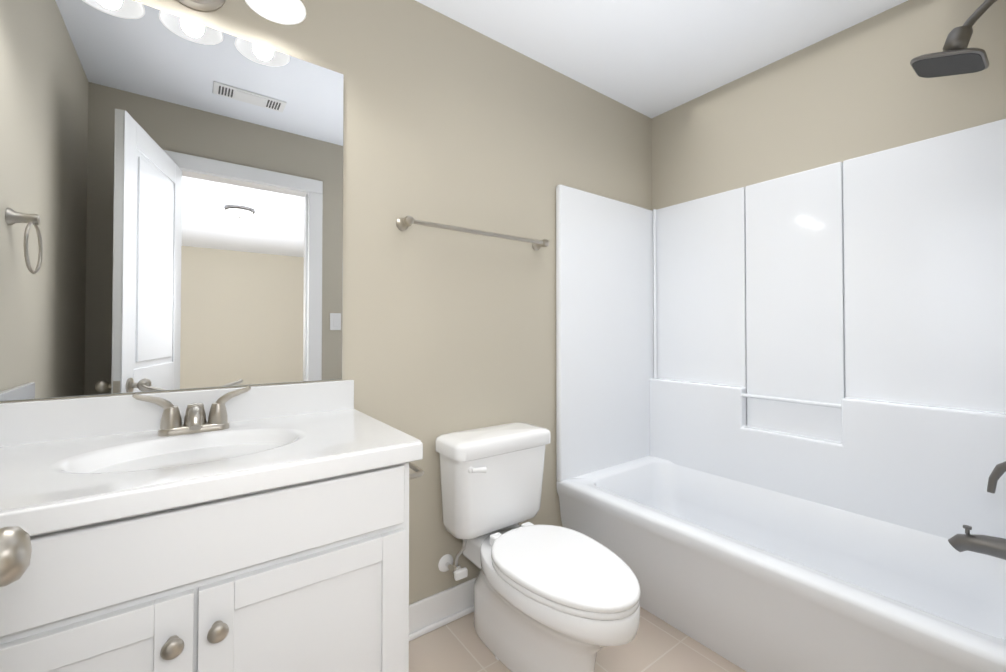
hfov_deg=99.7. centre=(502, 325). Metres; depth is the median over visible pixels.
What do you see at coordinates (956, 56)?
fittings
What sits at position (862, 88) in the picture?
wall
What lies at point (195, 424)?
faucet
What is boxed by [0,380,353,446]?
backsplash
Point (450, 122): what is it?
wall
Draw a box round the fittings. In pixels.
[910,0,1005,559]
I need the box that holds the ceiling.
[415,0,907,118]
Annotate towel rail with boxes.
[396,216,548,249]
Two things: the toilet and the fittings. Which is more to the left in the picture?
the toilet
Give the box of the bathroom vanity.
[0,380,423,671]
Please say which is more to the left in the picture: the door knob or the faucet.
the door knob
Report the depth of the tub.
1.52 m
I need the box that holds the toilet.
[435,422,640,671]
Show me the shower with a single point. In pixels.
(780, 424)
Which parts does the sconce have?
lamp shade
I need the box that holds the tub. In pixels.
[556,456,1005,671]
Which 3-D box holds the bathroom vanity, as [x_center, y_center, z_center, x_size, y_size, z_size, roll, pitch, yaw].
[-0.695,0.668,1.008,0.948,1.000,0.567,1,-1,-36]
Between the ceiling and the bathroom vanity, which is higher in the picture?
the ceiling
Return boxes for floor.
[409,607,745,671]
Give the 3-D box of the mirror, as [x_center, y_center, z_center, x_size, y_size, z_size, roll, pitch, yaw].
[-0.899,-0.349,1.220,0.853,1.061,0.006,1,-1,-36]
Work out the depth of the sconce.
1.28 m
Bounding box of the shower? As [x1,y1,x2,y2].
[556,119,1005,671]
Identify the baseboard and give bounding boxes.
[409,578,475,640]
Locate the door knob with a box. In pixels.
[0,526,31,586]
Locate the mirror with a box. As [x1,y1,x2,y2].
[0,0,343,400]
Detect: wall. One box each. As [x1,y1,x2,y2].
[0,0,651,604]
[652,0,1005,209]
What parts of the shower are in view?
wall panel, wall long panel, wall long panel, wall long panel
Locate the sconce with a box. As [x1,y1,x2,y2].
[176,0,305,24]
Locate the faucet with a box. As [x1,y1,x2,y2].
[132,386,250,436]
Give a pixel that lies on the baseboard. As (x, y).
(430, 610)
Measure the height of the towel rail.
0.048 m
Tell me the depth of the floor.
1.52 m
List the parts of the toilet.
supply handle, lever arm, tank, tank lid, bowl, seat, lid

